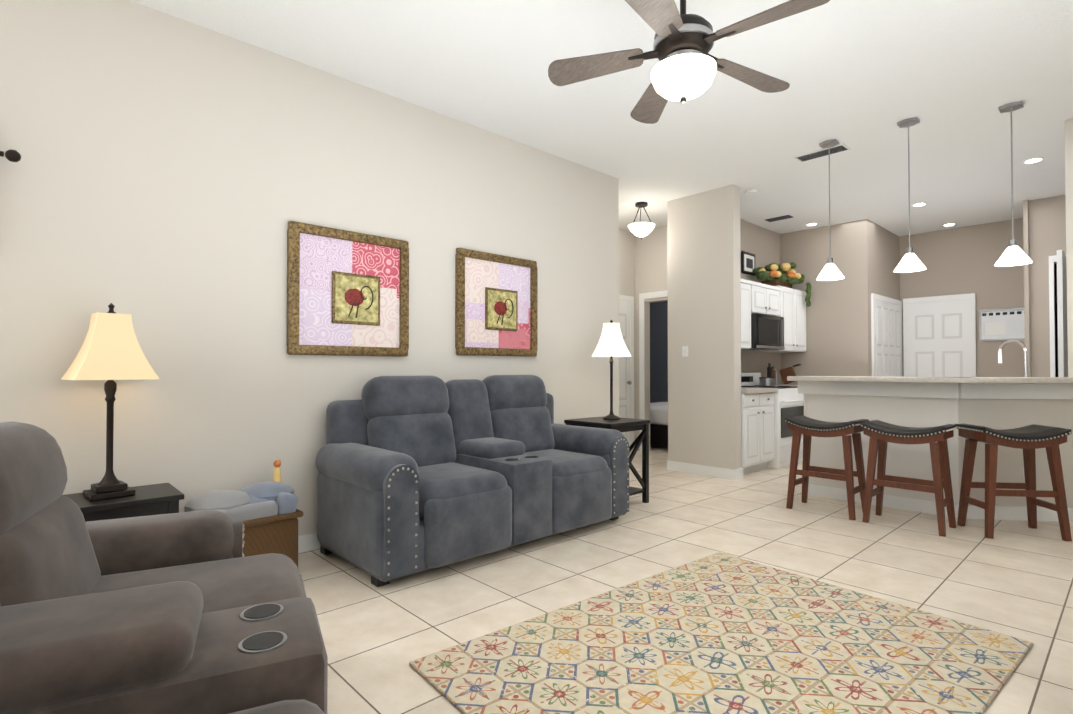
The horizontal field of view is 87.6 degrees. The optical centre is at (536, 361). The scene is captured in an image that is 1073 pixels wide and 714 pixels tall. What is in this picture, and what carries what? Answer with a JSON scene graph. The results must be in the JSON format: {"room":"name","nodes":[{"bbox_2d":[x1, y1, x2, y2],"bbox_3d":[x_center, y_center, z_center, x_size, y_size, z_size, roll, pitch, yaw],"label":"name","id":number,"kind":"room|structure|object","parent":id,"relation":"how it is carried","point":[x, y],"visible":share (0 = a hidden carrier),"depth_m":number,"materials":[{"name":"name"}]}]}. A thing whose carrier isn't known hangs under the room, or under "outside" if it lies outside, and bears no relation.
{"room":"living room","nodes":[
{"label":"living room","id":0,"kind":"room"},
{"bbox_2d":[0,0,618,552],"bbox_3d":[-1.853,-0.349,3.201,7.200,3.050,0.136,1,-1,-43],"label":"wall","id":1,"kind":"structure","parent":0,"point":[166,178],"depth_m":3.19,"materials":[{"name":"beige paint"}]},
{"bbox_2d":[0,149,20,161],"bbox_3d":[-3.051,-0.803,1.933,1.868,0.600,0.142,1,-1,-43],"label":"curtain rod","id":2,"kind":"object","parent":1,"relation":"attached to","point":[11,155],"visible":1,"depth_m":2.50,"materials":[{"name":"brown metal"}]},
{"bbox_2d":[286,221,408,356],"bbox_3d":[-1.216,-0.447,3.693,0.820,0.820,0.040,1,-1,-43],"label":"picture","id":3,"kind":"object","parent":1,"relation":"attached to","point":[347,293],"visible":1,"depth_m":3.65,"materials":[{"name":"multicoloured paper"}]},
{"bbox_2d":[455,248,537,356],"bbox_3d":[-0.306,-0.454,4.535,0.820,0.820,0.040,1,-1,-43],"label":"picture","id":4,"kind":"object","parent":1,"relation":"attached to","point":[496,304],"visible":1,"depth_m":4.50,"materials":[{"name":"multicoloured paper"}]},
{"bbox_2d":[130,0,1072,236],"bbox_3d":[0.632,-1.908,4.294,12.500,0.100,8.300,1,-1,-43],"label":"ceiling","id":5,"kind":"structure","parent":0,"point":[862,78],"depth_m":3.86,"materials":[{"name":"white paint"}]},
{"bbox_2d":[628,202,654,239],"bbox_3d":[1.212,-1.615,6.461,0.310,0.420,0.310,1,-1,-43],"label":"pendant light","id":6,"kind":"object","parent":5,"relation":"hanging from","point":[641,229],"visible":1,"depth_m":6.39,"materials":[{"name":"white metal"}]},
{"bbox_2d":[548,0,829,123],"bbox_3d":[0.678,-1.508,2.427,1.157,0.755,1.111,1,-1,-43],"label":"fan","id":7,"kind":"object","parent":5,"relation":"hanging from","point":[685,68],"visible":1,"depth_m":2.40,"materials":[{"name":"brown wood"}]},
{"bbox_2d":[745,189,756,195],"bbox_3d":[2.306,-1.817,6.017,0.120,0.030,0.120,1,-1,-43],"label":"smoke detector","id":8,"kind":"object","parent":5,"relation":"attached to","point":[751,192],"visible":1,"depth_m":5.98,"materials":[{"name":"white paint"}]},
{"bbox_2d":[765,215,792,221],"bbox_3d":[3.077,-1.812,7.098,0.140,0.008,0.300,1,-1,-43],"label":"ceiling vent","id":9,"kind":"object","parent":5,"relation":"in","point":[778,218],"visible":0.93,"depth_m":7.08,"materials":[{"name":"grey metal"}]},
{"bbox_2d":[793,143,850,161],"bbox_3d":[2.526,-1.842,4.955,0.170,0.011,0.420,1,-1,-43],"label":"ceiling vent","id":10,"kind":"object","parent":5,"relation":"in","point":[842,147],"visible":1,"depth_m":4.94,"materials":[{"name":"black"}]},
{"bbox_2d":[816,139,843,280],"bbox_3d":[2.475,-1.274,4.722,0.210,1.155,0.210,1,-1,-43],"label":"pendant light","id":11,"kind":"object","parent":5,"relation":"hanging from","point":[830,271],"visible":1,"depth_m":4.70,"materials":[{"name":"white glass"}]},
{"bbox_2d":[894,117,925,271],"bbox_3d":[2.877,-1.280,4.317,0.210,1.155,0.210,1,-1,-43],"label":"pendant light","id":12,"kind":"object","parent":5,"relation":"hanging from","point":[910,261],"visible":1,"depth_m":4.30,"materials":[{"name":"white glass"}]},
{"bbox_2d":[911,202,926,206],"bbox_3d":[4.448,-1.820,6.500,0.150,0.009,0.150,1,-1,-43],"label":"recessed light","id":13,"kind":"object","parent":5,"relation":"in","point":[918,204],"visible":0.98,"depth_m":6.48,"materials":[{"name":"white paint"}]},
{"bbox_2d":[942,223,955,225],"bbox_3d":[5.459,-1.807,7.394,0.150,0.009,0.150,1,-1,-43],"label":"recessed light","id":14,"kind":"object","parent":5,"relation":"in","point":[949,224],"visible":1,"depth_m":7.37,"materials":[{"name":"white paint"}]},
{"bbox_2d":[995,101,1031,265],"bbox_3d":[3.454,-1.284,4.061,0.210,1.155,0.210,1,-1,-43],"label":"pendant light","id":15,"kind":"object","parent":5,"relation":"hanging from","point":[1013,254],"visible":1,"depth_m":4.05,"materials":[{"name":"white glass"}]},
{"bbox_2d":[1023,157,1043,163],"bbox_3d":[4.557,-1.841,5.130,0.150,0.009,0.150,1,-1,-43],"label":"recessed light","id":16,"kind":"object","parent":5,"relation":"in","point":[1033,160],"visible":0.96,"depth_m":5.12,"materials":[{"name":"white paint"}]},
{"bbox_2d":[619,228,634,439],"bbox_3d":[0.681,-0.288,7.236,2.240,3.050,0.150,1,-1,-43],"label":"wall","id":17,"kind":"structure","parent":0,"point":[626,238],"depth_m":7.73,"materials":[{"name":"beige paint"}]},
{"bbox_2d":[619,295,633,451],"bbox_3d":[1.002,0.169,7.412,0.960,2.141,0.108,1,-1,-43],"label":"door","id":18,"kind":"structure","parent":17,"relation":"attached to","point":[626,365],"depth_m":7.65,"materials":[{"name":"white paint"}]},
{"bbox_2d":[635,225,667,451],"bbox_3d":[1.811,-0.286,7.416,0.136,3.050,1.120,1,-1,-43],"label":"wall","id":19,"kind":"structure","parent":0,"point":[643,274],"depth_m":7.70,"materials":[{"name":"beige paint"}]},
{"bbox_2d":[650,301,667,402],"bbox_3d":[3.018,-0.251,9.717,0.120,3.050,3.060,1,-1,-43],"label":"wall","id":20,"kind":"structure","parent":0,"point":[658,351],"depth_m":10.41,"materials":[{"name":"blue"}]},
{"bbox_2d":[298,445,1072,713],"bbox_3d":[0.632,1.242,4.246,12.500,0.100,8.300,1,-1,-43],"label":"floor","id":21,"kind":"structure","parent":0,"point":[1013,578],"depth_m":3.08,"materials":[{"name":"tile"}]},
{"bbox_2d":[63,483,184,521],"bbox_3d":[-2.128,0.901,2.537,0.840,0.530,0.380,1,-1,-43],"label":"end table","id":22,"kind":"object","parent":21,"relation":"on","point":[155,499],"visible":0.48,"depth_m":2.60,"materials":[{"name":"black wood"}]},
{"bbox_2d":[61,303,158,500],"bbox_3d":[-2.028,0.178,2.661,0.320,0.915,0.320,-1,-1,41],"label":"lamp","id":23,"kind":"object","parent":22,"relation":"on","point":[110,351],"visible":1,"depth_m":2.61,"materials":[{"name":"beige fabric"}]},
{"bbox_2d":[0,421,327,713],"bbox_3d":[-0.911,0.652,1.080,0.955,0.985,2.100,0,-1,-27],"label":"sofa","id":24,"kind":"object","parent":21,"relation":"on","point":[194,612],"visible":1,"depth_m":1.19,"materials":[{"name":"grey fabric"}]},
{"bbox_2d":[185,460,303,567],"bbox_3d":[-1.579,0.867,2.998,0.542,0.612,0.430,1,-1,-43],"label":"basket","id":25,"kind":"object","parent":21,"relation":"on","point":[268,514],"visible":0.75,"depth_m":2.91,"materials":[{"name":"wood"},{"name":"fabric"}]},
{"bbox_2d":[315,375,629,586],"bbox_3d":[-0.325,0.642,3.817,2.080,1.088,0.955,1,-1,-43],"label":"loveseat","id":26,"kind":"object","parent":21,"relation":"on","point":[416,474],"visible":1,"depth_m":3.47,"materials":[{"name":"grey fabric"}]},
{"bbox_2d":[564,416,649,502],"bbox_3d":[0.603,0.850,4.770,0.520,0.700,0.520,1,-1,-43],"label":"end table","id":27,"kind":"object","parent":21,"relation":"on","point":[625,424],"visible":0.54,"depth_m":4.71,"materials":[{"name":"black wood"}]},
{"bbox_2d":[592,320,630,419],"bbox_3d":[0.647,0.068,4.823,0.344,0.860,0.344,1,-1,-43],"label":"lamp","id":28,"kind":"object","parent":27,"relation":"on","point":[611,343],"visible":1,"depth_m":4.75,"materials":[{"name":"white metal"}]},
{"bbox_2d":[650,402,667,446],"bbox_3d":[2.499,0.877,8.567,2.020,0.660,1.550,1,-1,-43],"label":"bed","id":29,"kind":"object","parent":21,"relation":"on","point":[658,423],"visible":0.02,"depth_m":7.93,"materials":[{"name":"black wood"}]},
{"bbox_2d":[409,552,1032,713],"bbox_3d":[0.772,1.154,2.211,2.060,0.012,1.460,1,-1,-39],"label":"rug","id":30,"kind":"object","parent":21,"relation":"on","point":[719,633],"visible":0.94,"depth_m":2.18,"materials":[{"name":"fabric"}]},
{"bbox_2d":[741,392,773,474],"bbox_3d":[2.240,0.783,6.329,0.720,0.880,0.614,1,-1,-43],"label":"base cabinet","id":31,"kind":"object","parent":21,"relation":"on","point":[757,430],"depth_m":6.08,"materials":[{"name":"white paint"}]},
{"bbox_2d":[741,388,776,391],"bbox_3d":[2.252,0.323,6.324,0.720,0.040,0.640,1,-1,-43],"label":"countertop","id":32,"kind":"structure","parent":31,"relation":"on","point":[742,389],"depth_m":6.12,"materials":[{"name":"beige stone"}]},
{"bbox_2d":[767,363,772,376],"bbox_3d":[3.032,0.170,7.279,0.058,0.290,0.058,-1,-1,32],"label":"bottle","id":33,"kind":"object","parent":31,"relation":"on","point":[771,372],"depth_m":7.26,"materials":[{"name":"black glass"}]},
{"bbox_2d":[773,366,776,384],"bbox_3d":[3.106,0.191,7.346,0.068,0.250,0.068,-1,-1,32],"label":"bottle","id":34,"kind":"object","parent":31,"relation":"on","point":[774,371],"depth_m":7.32,"materials":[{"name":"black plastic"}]},
{"bbox_2d":[779,364,800,383],"bbox_3d":[3.376,0.169,7.443,0.256,0.277,0.100,-1,-1,37],"label":"knife block","id":35,"kind":"object","parent":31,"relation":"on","point":[786,372],"visible":0.92,"depth_m":7.42,"materials":[{"name":"brown wood"}]},
{"bbox_2d":[741,373,803,468],"bbox_3d":[2.820,0.685,6.808,0.760,1.090,0.691,1,-1,-43],"label":"range","id":36,"kind":"object","parent":21,"relation":"on","point":[788,401],"visible":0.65,"depth_m":6.46,"materials":[{"name":"white paint"}]},
{"bbox_2d":[759,377,774,385],"bbox_3d":[2.887,0.251,7.007,0.184,0.100,0.184,1,-1,-43],"label":"pot","id":37,"kind":"object","parent":36,"relation":"on","point":[767,381],"visible":1,"depth_m":6.93,"materials":[{"name":"silver metal"}]},
{"bbox_2d":[785,415,868,519],"bbox_3d":[2.325,0.826,4.484,0.345,0.744,0.533,1,-1,-43],"label":"stool","id":38,"kind":"object","parent":21,"relation":"on","point":[808,428],"visible":0.92,"depth_m":4.41,"materials":[{"name":"brown wood"}]},
{"bbox_2d":[860,420,956,536],"bbox_3d":[2.705,0.820,4.072,0.345,0.744,0.533,1,-1,-43],"label":"stool","id":39,"kind":"object","parent":21,"relation":"on","point":[881,434],"visible":1,"depth_m":4.00,"materials":[{"name":"brown wood"}]},
{"bbox_2d":[955,423,1071,540],"bbox_3d":[3.285,0.817,3.873,0.533,0.744,0.345,0,-1,7],"label":"stool","id":40,"kind":"object","parent":21,"relation":"on","point":[1029,439],"visible":1,"depth_m":3.76,"materials":[{"name":"brown wood"}]},
{"bbox_3d":[3.562,0.741,4.888,1.094,0.920,1.747,1,-1,-43],"label":"wall","id":41,"kind":"structure","parent":21,"relation":"on","visible":0},
{"bbox_2d":[998,340,1027,376],"bbox_3d":[3.968,0.048,4.649,0.105,0.455,0.203,1,-1,-43],"label":"sink faucet","id":42,"kind":"object","parent":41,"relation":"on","point":[1022,344],"visible":0.75,"depth_m":4.60,"materials":[{"name":"silver metal"}]},
{"bbox_2d":[667,184,743,479],"bbox_3d":[1.819,-0.305,6.112,0.176,3.050,0.826,1,-1,-43],"label":"wall","id":43,"kind":"structure","parent":0,"point":[704,326],"depth_m":6.01,"materials":[{"name":"beige paint"}]},
{"bbox_2d":[682,346,687,356],"bbox_3d":[1.643,-0.109,6.182,0.013,0.115,0.075,1,-1,-43],"label":"switch plate","id":44,"kind":"object","parent":43,"relation":"attached to","point":[684,351],"visible":1,"depth_m":6.18,"materials":[{"name":"white paint"}]},
{"bbox_2d":[740,219,780,384],"bbox_3d":[2.526,-0.289,7.185,2.340,3.050,0.210,1,-1,-43],"label":"wall","id":45,"kind":"structure","parent":0,"point":[762,244],"depth_m":7.47,"materials":[{"name":"beige paint"}]},
{"bbox_2d":[741,251,754,275],"bbox_3d":[2.743,-1.264,7.230,0.340,0.280,0.027,1,-1,-43],"label":"framed picture","id":46,"kind":"object","parent":45,"relation":"attached to","point":[747,262],"visible":0.95,"depth_m":7.19,"materials":[{"name":"black wood"}]},
{"bbox_2d":[740,278,755,348],"bbox_3d":[2.150,-0.545,6.447,0.720,0.800,0.349,1,-1,-43],"label":"upper cabinet","id":47,"kind":"object","parent":45,"relation":"attached to","point":[748,296],"depth_m":6.48,"materials":[{"name":"white paint"}]},
{"bbox_2d":[752,281,783,316],"bbox_3d":[2.701,-0.752,6.959,0.760,0.370,0.349,1,-1,-43],"label":"upper cabinet","id":48,"kind":"object","parent":45,"relation":"attached to","point":[769,299],"depth_m":6.88,"materials":[{"name":"white paint"}]},
{"bbox_2d":[741,313,784,349],"bbox_3d":[2.723,-0.353,6.929,0.750,0.410,0.415,1,-1,-43],"label":"over-the-range microwave","id":49,"kind":"object","parent":48,"relation":"attached to","point":[767,332],"visible":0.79,"depth_m":6.72,"materials":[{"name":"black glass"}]},
{"bbox_2d":[755,287,806,352],"bbox_3d":[3.284,-0.544,7.496,0.810,0.830,0.349,1,-1,-43],"label":"upper cabinet","id":50,"kind":"object","parent":45,"relation":"attached to","point":[788,304],"depth_m":7.39,"materials":[{"name":"white paint"}]},
{"bbox_2d":[752,262,811,306],"bbox_3d":[3.197,-1.023,7.346,1.051,0.578,0.426,1,-1,-43],"label":"flower arrangement","id":51,"kind":"object","parent":50,"relation":"on","point":[775,276],"visible":1,"depth_m":7.32,"materials":[{"name":"plant"}]},
{"bbox_2d":[780,221,859,384],"bbox_3d":[3.769,-0.282,7.667,0.120,3.050,1.170,1,-1,-43],"label":"wall","id":52,"kind":"structure","parent":0,"point":[832,345],"depth_m":7.47,"materials":[{"name":"beige paint"}]},
{"bbox_2d":[856,219,899,375],"bbox_3d":[4.680,-0.282,7.617,1.390,3.050,0.120,1,-1,-43],"label":"wall","id":53,"kind":"structure","parent":0,"point":[867,255],"depth_m":7.20,"materials":[{"name":"beige paint"}]},
{"bbox_2d":[871,293,902,376],"bbox_3d":[4.790,0.186,7.587,1.260,2.111,0.064,1,-1,-43],"label":"door","id":54,"kind":"structure","parent":53,"relation":"attached to","point":[886,334],"depth_m":7.52,"materials":[{"name":"white paint"}]},
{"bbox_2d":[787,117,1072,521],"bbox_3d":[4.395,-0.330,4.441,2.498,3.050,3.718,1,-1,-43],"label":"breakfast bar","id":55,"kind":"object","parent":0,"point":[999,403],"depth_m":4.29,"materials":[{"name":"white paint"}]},
{"bbox_2d":[900,218,1023,376],"bbox_3d":[5.975,-0.287,7.344,0.120,3.050,2.280,1,-1,-43],"label":"wall","id":56,"kind":"structure","parent":0,"point":[961,260],"depth_m":7.41,"materials":[{"name":"beige paint"}]},
{"bbox_2d":[903,293,975,376],"bbox_3d":[5.511,0.173,7.671,0.108,2.141,0.820,1,-1,-43],"label":"door","id":57,"kind":"structure","parent":56,"relation":"attached to","point":[939,336],"depth_m":7.67,"materials":[{"name":"white paint"}]},
{"bbox_2d":[979,307,1024,340],"bbox_3d":[6.022,-0.474,7.186,0.028,0.410,0.530,1,-1,-43],"label":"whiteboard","id":58,"kind":"object","parent":56,"relation":"attached to","point":[1001,324],"visible":0.79,"depth_m":7.20,"materials":[{"name":"white metal"}]},
{"bbox_2d":[1020,198,1051,376],"bbox_3d":[6.149,-0.310,5.823,0.190,3.050,1.590,1,-1,-43],"label":"wall","id":59,"kind":"structure","parent":0,"point":[1035,289],"depth_m":6.30,"materials":[{"name":"beige paint"}]},
{"bbox_2d":[1048,195,1067,376],"bbox_3d":[5.498,-0.319,5.834,0.810,3.030,0.090,1,-1,-43],"label":"wall","id":60,"kind":"structure","parent":0,"point":[1057,268],"depth_m":6.16,"materials":[{"name":"beige paint"}]}
]}

